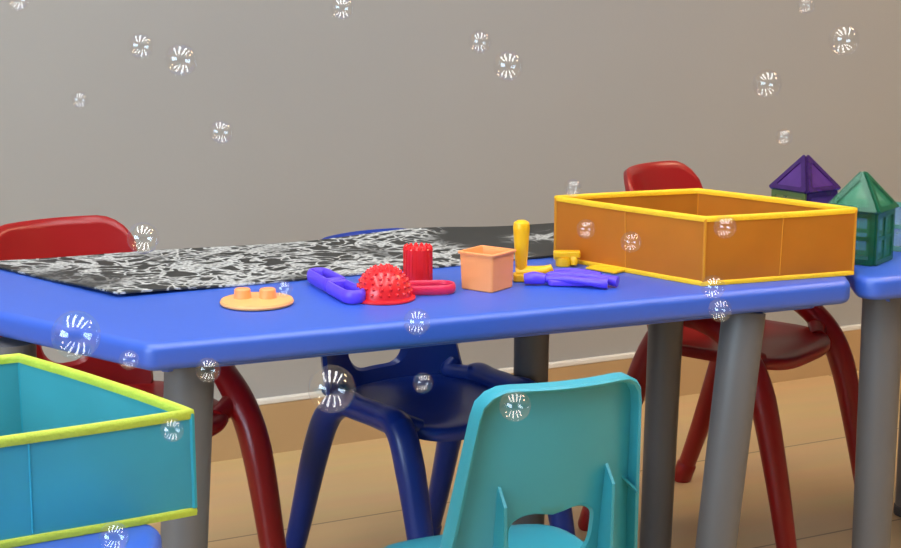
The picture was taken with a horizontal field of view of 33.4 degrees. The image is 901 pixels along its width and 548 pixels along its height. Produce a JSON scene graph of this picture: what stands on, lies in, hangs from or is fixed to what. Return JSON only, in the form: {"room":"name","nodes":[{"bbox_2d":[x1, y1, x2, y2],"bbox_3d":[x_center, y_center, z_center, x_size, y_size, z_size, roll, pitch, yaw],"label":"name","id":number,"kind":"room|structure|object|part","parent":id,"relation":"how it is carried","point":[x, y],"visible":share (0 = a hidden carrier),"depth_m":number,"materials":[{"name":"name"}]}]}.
{"room":"children's room","nodes":[
{"label":"children's room","id":0,"kind":"room"},
{"bbox_2d":[0,0,900,400],"bbox_3d":[-0.391,-0.998,3.300,8.200,2.850,0.120,-5,12,-25],"label":"wall","id":1,"kind":"structure","parent":0,"point":[182,124],"depth_m":3.50,"materials":[{"name":"grey paint"}]},
{"bbox_2d":[211,329,860,461],"bbox_3d":[-0.362,0.353,3.504,8.200,0.120,0.012,-5,12,-25],"label":"baseboard","id":2,"kind":"structure","parent":1,"relation":"attached to","point":[287,423],"depth_m":3.57,"materials":[{"name":"beige wood"}]},
{"bbox_2d":[256,324,860,404],"bbox_3d":[-0.362,0.287,3.490,8.200,0.014,0.019,-5,12,-25],"label":"trim","id":3,"kind":"structure","parent":1,"relation":"attached to","point":[317,394],"depth_m":3.78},
{"bbox_2d":[147,371,900,547],"bbox_3d":[1.112,1.145,0.032,8.600,0.100,9.200,-5,12,-22],"label":"floor","id":4,"kind":"structure","parent":0,"point":[358,505],"depth_m":3.23,"materials":[{"name":"beige wood"}]},
{"bbox_2d":[12,524,161,547],"bbox_3d":[-0.431,0.583,0.979,0.602,0.640,0.539,-5,12,-22],"label":"table","id":5,"kind":"object","parent":4,"relation":"on","point":[141,536],"visible":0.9,"depth_m":1.20,"materials":[{"name":"blue plastic"}]},
{"bbox_2d":[0,353,196,547],"bbox_3d":[-0.429,0.150,1.277,0.271,0.092,0.351,-11,15,-44],"label":"box","id":6,"kind":"object","parent":5,"relation":"on","point":[82,453],"visible":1,"depth_m":1.22,"materials":[{"name":"teal plastic"}]},
{"bbox_3d":[-0.528,0.132,1.371,0.267,0.088,0.007,-6,13,-28],"label":"panel","id":7,"kind":"part","parent":6,"relation":"part of","materials":[{"name":"teal plastic"}]},
{"bbox_3d":[-0.310,0.138,1.341,0.270,0.088,0.007,10,15,43],"label":"panel","id":8,"kind":"part","parent":6,"relation":"part of","materials":[{"name":"teal plastic"}]},
{"bbox_3d":[-0.331,0.169,1.183,0.267,0.088,0.007,-6,13,-28],"label":"panel","id":9,"kind":"part","parent":6,"relation":"part of","materials":[{"name":"teal plastic"}]},
{"bbox_2d":[0,215,285,547],"bbox_3d":[-0.550,0.276,2.441,0.443,0.687,0.478,-8,14,-37],"label":"child chair","id":10,"kind":"object","parent":4,"relation":"on","point":[90,234],"visible":0.2,"depth_m":2.48,"materials":[{"name":"red plastic"}]},
{"bbox_3d":[-0.652,0.061,2.534,0.268,0.301,0.121,-8,14,-37],"label":"backrest","id":11,"kind":"part","parent":10,"relation":"part of","materials":[{"name":"red plastic"}]},
{"bbox_3d":[-0.548,0.236,2.429,0.335,0.034,0.310,-8,14,-37],"label":"seat","id":12,"kind":"part","parent":10,"relation":"part of","materials":[{"name":"red plastic"}]},
{"bbox_3d":[-0.426,0.170,2.527,0.099,0.115,0.270,-8,14,-37],"label":"arm rail","id":13,"kind":"part","parent":10,"relation":"part of","materials":[{"name":"red plastic"}]},
{"bbox_3d":[-0.305,0.412,2.450,0.053,0.413,0.147,-8,14,-37],"label":"leg","id":14,"kind":"part","parent":10,"relation":"part of","materials":[{"name":"red plastic"}]},
{"bbox_2d":[0,220,849,547],"bbox_3d":[0.000,0.265,2.359,1.727,0.732,0.656,-5,12,-22],"label":"table","id":15,"kind":"object","parent":4,"relation":"on","point":[182,334],"depth_m":2.10,"materials":[{"name":"blue plastic"}]},
{"bbox_3d":[-0.604,0.379,2.105,0.073,0.584,0.065,-5,12,-22],"label":"leg","id":16,"kind":"part","parent":15,"relation":"part of","materials":[{"name":"grey plastic"}]},
{"bbox_3d":[-0.351,0.403,1.980,0.065,0.588,0.104,11,15,43],"label":"leg","id":17,"kind":"part","parent":15,"relation":"part of","materials":[{"name":"grey plastic"}]},
{"bbox_2d":[220,287,293,310],"bbox_3d":[-0.268,0.031,2.074,0.102,0.022,0.102,-5,12,-22],"label":"disc","id":18,"kind":"object","parent":15,"relation":"on","point":[243,299],"visible":1,"depth_m":2.06,"materials":[{"name":"orange plastic"}]},
{"bbox_3d":[-0.288,0.027,2.076,0.025,0.016,0.025,-5,12,-22],"label":"knob","id":19,"kind":"part","parent":18,"relation":"part of","materials":[{"name":"orange plastic"}]},
{"bbox_3d":[-0.253,0.027,2.076,0.025,0.016,0.025,-5,12,-22],"label":"knob","id":20,"kind":"part","parent":18,"relation":"part of","materials":[{"name":"orange plastic"}]},
{"bbox_2d":[0,223,553,293],"bbox_3d":[-0.216,-0.030,2.397,1.005,0.014,0.341,-5,12,-22],"label":"mat","id":21,"kind":"object","parent":15,"relation":"on","point":[225,266],"visible":0.77,"depth_m":2.38,"materials":[{"name":"black fabric"}]},
{"bbox_2d":[307,267,365,303],"bbox_3d":[-0.164,0.016,2.145,0.037,0.021,0.180,-5,12,-24],"label":"toy","id":22,"kind":"object","parent":15,"relation":"on","point":[329,281],"visible":1,"depth_m":2.13,"materials":[{"name":"purple plastic"}]},
{"bbox_2d":[356,263,415,305],"bbox_3d":[-0.093,0.010,2.103,0.089,0.051,0.089,-5,12,-22],"label":"toy","id":23,"kind":"object","parent":15,"relation":"on","point":[386,284],"depth_m":2.08,"materials":[{"name":"red plastic"}]},
{"bbox_2d":[403,242,432,280],"bbox_3d":[-0.048,-0.016,2.222,0.044,0.056,0.044,-5,12,-22],"label":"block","id":24,"kind":"object","parent":15,"relation":"on","point":[417,259],"depth_m":2.20,"materials":[{"name":"red plastic"}]},
{"bbox_2d":[409,280,455,294],"bbox_3d":[-0.032,0.020,2.147,0.080,0.014,0.046,-1,11,-7],"label":"cutter","id":25,"kind":"object","parent":15,"relation":"on","point":[419,287],"visible":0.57,"depth_m":2.13,"materials":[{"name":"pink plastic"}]},
{"bbox_2d":[458,245,515,292],"bbox_3d":[0.053,-0.007,2.178,0.063,0.056,0.063,8,14,35],"label":"cup","id":26,"kind":"object","parent":15,"relation":"on","point":[489,269],"visible":1,"depth_m":2.16,"materials":[{"name":"orange plastic"}]},
{"bbox_3d":[0.105,-0.043,2.224,0.025,0.074,0.025,0,11,0],"label":"handle","id":27,"kind":"part","parent":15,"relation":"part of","materials":[{"name":"yellow plastic"}]},
{"bbox_3d":[0.144,0.261,2.708,0.064,0.584,0.072,-5,12,-22],"label":"leg","id":28,"kind":"part","parent":15,"relation":"part of","materials":[{"name":"grey plastic"}]},
{"bbox_3d":[0.123,-0.035,2.226,0.061,0.091,0.025,0,11,0],"label":"press handle","id":29,"kind":"part","parent":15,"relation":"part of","materials":[{"name":"yellow plastic"}]},
{"bbox_2d":[553,250,580,266],"bbox_3d":[0.182,-0.024,2.349,0.042,0.024,0.027,0,11,0],"label":"stamp","id":30,"kind":"object","parent":15,"relation":"on","point":[563,258],"visible":1,"depth_m":2.34,"materials":[{"name":"yellow plastic"}]},
{"bbox_2d":[524,268,618,288],"bbox_3d":[0.183,0.003,2.219,0.138,0.020,0.085,3,12,16],"label":"cutter","id":31,"kind":"object","parent":15,"relation":"on","point":[561,276],"visible":1,"depth_m":2.19,"materials":[{"name":"purple plastic"}]},
{"bbox_3d":[0.123,0.006,2.203,0.033,0.020,0.020,0,11,-1],"label":"knob","id":32,"kind":"part","parent":31,"relation":"part of","materials":[{"name":"purple plastic"}]},
{"bbox_3d":[0.182,0.010,2.186,0.098,0.018,0.018,3,12,17],"label":"handle","id":33,"kind":"part","parent":31,"relation":"part of","materials":[{"name":"purple plastic"}]},
{"bbox_3d":[0.191,0.006,2.206,0.116,0.018,0.016,5,12,23],"label":"handle","id":34,"kind":"part","parent":31,"relation":"part of","materials":[{"name":"purple plastic"}]},
{"bbox_3d":[0.388,0.254,2.743,0.068,0.584,0.072,-5,12,-22],"label":"leg","id":35,"kind":"part","parent":15,"relation":"part of","materials":[{"name":"grey plastic"}]},
{"bbox_2d":[554,188,857,285],"bbox_3d":[0.389,-0.062,2.332,0.365,0.104,0.294,-5,12,-22],"label":"box","id":36,"kind":"object","parent":15,"relation":"on","point":[695,236],"visible":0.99,"depth_m":2.25,"materials":[{"name":"orange plastic"}]},
{"bbox_3d":[0.267,-0.054,2.288,0.007,0.099,0.293,-10,15,-42],"label":"panel","id":37,"kind":"part","parent":36,"relation":"part of","materials":[{"name":"orange plastic"}]},
{"bbox_3d":[0.287,-0.083,2.438,0.254,0.099,0.007,-4,12,-19],"label":"panel","id":38,"kind":"part","parent":36,"relation":"part of","materials":[{"name":"plastic"}]},
{"bbox_3d":[0.511,-0.070,2.374,0.007,0.099,0.293,-10,15,-42],"label":"panel","id":39,"kind":"part","parent":36,"relation":"part of","materials":[{"name":"orange plastic"}]},
{"bbox_3d":[0.491,-0.041,2.225,0.254,0.099,0.007,-4,12,-19],"label":"panel","id":40,"kind":"part","parent":36,"relation":"part of","materials":[{"name":"orange plastic"}]},
{"bbox_3d":[0.407,0.351,2.250,0.065,0.596,0.169,8,14,35],"label":"leg","id":41,"kind":"part","parent":15,"relation":"part of","materials":[{"name":"grey plastic"}]},
{"bbox_2d":[769,155,840,203],"bbox_3d":[0.616,-0.136,2.610,0.093,0.142,0.093,-8,14,-35],"label":"house","id":42,"kind":"object","parent":15,"relation":"on","point":[804,180],"visible":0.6,"depth_m":2.58,"materials":[{"name":"purple plastic"}]},
{"bbox_3d":[0.597,-0.174,2.589,0.046,0.060,0.081,-8,14,-35],"label":"tile frame","id":43,"kind":"part","parent":42,"relation":"part of","materials":[{"name":"purple plastic"}]},
{"bbox_3d":[0.585,-0.103,2.594,0.006,0.082,0.076,-8,14,-35],"label":"tile frame","id":44,"kind":"part","parent":42,"relation":"part of","materials":[{"name":"plastic"}]},
{"bbox_3d":[0.585,-0.103,2.594,0.002,0.066,0.060,-8,14,-35],"label":"pane","id":45,"kind":"part","parent":42,"relation":"part of","materials":[{"name":"green plastic"}]},
{"bbox_3d":[0.595,-0.170,2.588,0.029,0.038,0.054,-8,14,-35],"label":"pane","id":46,"kind":"part","parent":42,"relation":"part of","materials":[{"name":"purple plastic"}]},
{"bbox_3d":[0.631,-0.169,2.582,0.054,0.038,0.029,-8,14,-35],"label":"pane","id":47,"kind":"part","parent":42,"relation":"part of","materials":[{"name":"purple plastic"}]},
{"bbox_3d":[0.638,-0.101,2.585,0.076,0.082,0.006,-8,14,-35],"label":"tile frame","id":48,"kind":"part","parent":42,"relation":"part of","materials":[{"name":"purple plastic"}]},
{"bbox_3d":[0.638,-0.101,2.585,0.060,0.066,0.002,-8,14,-35],"label":"pane","id":49,"kind":"part","parent":42,"relation":"part of","materials":[{"name":"purple plastic"}]},
{"bbox_3d":[0.629,-0.173,2.583,0.081,0.060,0.046,-8,14,-35],"label":"tile frame","id":50,"kind":"part","parent":42,"relation":"part of","materials":[{"name":"purple plastic"}]},
{"bbox_2d":[285,228,575,547],"bbox_3d":[-0.038,0.268,2.611,0.370,0.639,0.460,-9,14,-39],"label":"child chair","id":51,"kind":"object","parent":4,"relation":"on","point":[427,393],"visible":0.58,"depth_m":2.61,"materials":[{"name":"blue plastic"}]},
{"bbox_3d":[-0.257,0.401,2.650,0.158,0.361,0.049,10,15,40],"label":"leg","id":52,"kind":"part","parent":51,"relation":"part of","materials":[{"name":"blue plastic"}]},
{"bbox_3d":[-0.141,0.235,2.515,0.080,0.073,0.239,-9,14,-39],"label":"arm rail","id":53,"kind":"part","parent":51,"relation":"part of","materials":[{"name":"blue plastic"}]},
{"bbox_3d":[-0.134,0.070,2.690,0.307,0.281,0.134,-9,14,-39],"label":"backrest","id":54,"kind":"part","parent":51,"relation":"part of","materials":[{"name":"blue plastic"}]},
{"bbox_3d":[-0.051,0.429,2.423,0.053,0.389,0.139,-9,14,-39],"label":"leg","id":55,"kind":"part","parent":51,"relation":"part of","materials":[{"name":"blue plastic"}]},
{"bbox_3d":[-0.035,0.231,2.600,0.268,0.034,0.298,-9,14,-39],"label":"seat","id":56,"kind":"part","parent":51,"relation":"part of","materials":[{"name":"blue plastic"}]},
{"bbox_3d":[-0.008,0.362,2.850,0.049,0.361,0.158,-6,13,-29],"label":"leg","id":57,"kind":"part","parent":51,"relation":"part of","materials":[{"name":"blue plastic"}]},
{"bbox_3d":[0.068,0.202,2.684,0.080,0.073,0.239,-9,14,-39],"label":"arm rail","id":58,"kind":"part","parent":51,"relation":"part of","materials":[{"name":"blue plastic"}]},
{"bbox_3d":[0.176,0.393,2.607,0.053,0.389,0.139,-9,14,-39],"label":"leg","id":59,"kind":"part","parent":51,"relation":"part of","materials":[{"name":"blue plastic"}]},
{"bbox_2d":[384,372,641,547],"bbox_3d":[0.073,0.398,2.009,0.341,0.612,0.386,-5,12,-22],"label":"child chair","id":60,"kind":"object","parent":4,"relation":"on","point":[550,448],"visible":1,"depth_m":1.83,"materials":[{"name":"teal plastic"}]},
{"bbox_3d":[0.065,0.405,2.032,0.290,0.032,0.310,-5,12,-22],"label":"seat","id":61,"kind":"part","parent":60,"relation":"part of","materials":[{"name":"teal plastic"}]},
{"bbox_2d":[578,161,858,547],"bbox_3d":[0.563,0.158,2.953,0.478,0.721,0.416,9,14,38],"label":"child chair","id":62,"kind":"object","parent":4,"relation":"on","point":[785,346],"visible":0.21,"depth_m":2.94,"materials":[{"name":"red plastic"}]},
{"bbox_3d":[0.329,0.327,2.938,0.166,0.395,0.049,6,13,29],"label":"leg","id":63,"kind":"part","parent":62,"relation":"part of","materials":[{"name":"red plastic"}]},
{"bbox_3d":[0.428,-0.052,3.022,0.124,0.335,0.272,9,14,38],"label":"backrest","id":64,"kind":"part","parent":62,"relation":"part of","materials":[{"name":"red plastic"}]},
{"bbox_3d":[0.557,0.272,3.220,0.049,0.395,0.166,-10,15,-41],"label":"leg","id":65,"kind":"part","parent":62,"relation":"part of","materials":[{"name":"red plastic"}]},
{"bbox_3d":[0.462,0.111,2.828,0.272,0.115,0.092,9,14,38],"label":"arm rail","id":66,"kind":"part","parent":62,"relation":"part of","materials":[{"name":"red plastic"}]},
{"bbox_3d":[0.567,0.135,2.946,0.310,0.034,0.310,9,14,38],"label":"seat","id":67,"kind":"part","parent":62,"relation":"part of","materials":[{"name":"red plastic"}]},
{"bbox_3d":[0.585,0.352,2.752,0.147,0.413,0.053,9,14,38],"label":"leg","id":68,"kind":"part","parent":62,"relation":"part of","materials":[{"name":"red plastic"}]},
{"bbox_3d":[0.652,0.065,3.062,0.272,0.115,0.092,9,14,38],"label":"arm rail","id":69,"kind":"part","parent":62,"relation":"part of","materials":[{"name":"red plastic"}]},
{"bbox_3d":[0.797,0.301,3.014,0.147,0.413,0.053,9,14,38],"label":"leg","id":70,"kind":"part","parent":62,"relation":"part of","materials":[{"name":"red plastic"}]},
{"bbox_2d":[845,207,900,547],"bbox_3d":[1.281,0.205,2.906,1.666,0.640,0.624,-5,12,-22],"label":"table","id":71,"kind":"object","parent":4,"relation":"on","point":[879,286],"visible":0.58,"depth_m":2.37,"materials":[{"name":"blue plastic"}]},
{"bbox_2d":[828,171,898,265],"bbox_3d":[0.653,-0.092,2.385,0.093,0.142,0.093,8,14,35],"label":"house","id":72,"kind":"object","parent":71,"relation":"on","point":[871,209],"visible":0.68,"depth_m":2.37,"materials":[{"name":"green plastic"}]},
{"bbox_3d":[0.634,-0.135,2.391,0.046,0.060,0.081,8,14,35],"label":"tile frame","id":73,"kind":"part","parent":72,"relation":"part of","materials":[{"name":"green plastic"}]},
{"bbox_3d":[0.639,-0.129,2.359,0.081,0.060,0.046,8,14,35],"label":"tile frame","id":74,"kind":"part","parent":72,"relation":"part of","materials":[{"name":"green plastic"}]},
{"bbox_3d":[0.630,-0.057,2.361,0.076,0.082,0.006,8,14,35],"label":"tile frame","id":75,"kind":"part","parent":72,"relation":"part of","materials":[{"name":"green plastic"}]},
{"bbox_3d":[0.667,-0.136,2.396,0.081,0.060,0.046,8,14,35],"label":"tile frame","id":76,"kind":"part","parent":72,"relation":"part of","materials":[{"name":"green plastic"}]},
{"bbox_3d":[0.676,-0.069,2.422,0.076,0.082,0.006,8,14,35],"label":"tile frame","id":77,"kind":"part","parent":72,"relation":"part of","materials":[{"name":"green plastic"}]},
{"bbox_3d":[0.672,-0.130,2.364,0.046,0.060,0.081,8,14,35],"label":"tile frame","id":78,"kind":"part","parent":72,"relation":"part of","materials":[{"name":"green plastic"}]},
{"bbox_3d":[0.684,-0.059,2.369,0.006,0.082,0.076,8,14,35],"label":"tile frame","id":79,"kind":"part","parent":72,"relation":"part of","materials":[{"name":"green plastic"}]},
{"bbox_3d":[0.682,0.318,2.413,0.064,0.584,0.068,-5,12,-22],"label":"leg","id":80,"kind":"part","parent":71,"relation":"part of","materials":[{"name":"grey plastic"}]},
{"bbox_2d":[893,201,900,251],"bbox_3d":[0.760,-0.076,2.457,0.082,0.082,0.007,5,12,25],"label":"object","id":81,"kind":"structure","parent":71,"relation":"on","point":[895,248],"depth_m":2.47,"materials":[{"name":"plastic"}]},
{"bbox_3d":[0.940,0.199,3.021,0.071,0.585,0.072,-5,12,-22],"label":"leg","id":82,"kind":"part","parent":71,"relation":"part of","materials":[{"name":"grey plastic"}]}
]}

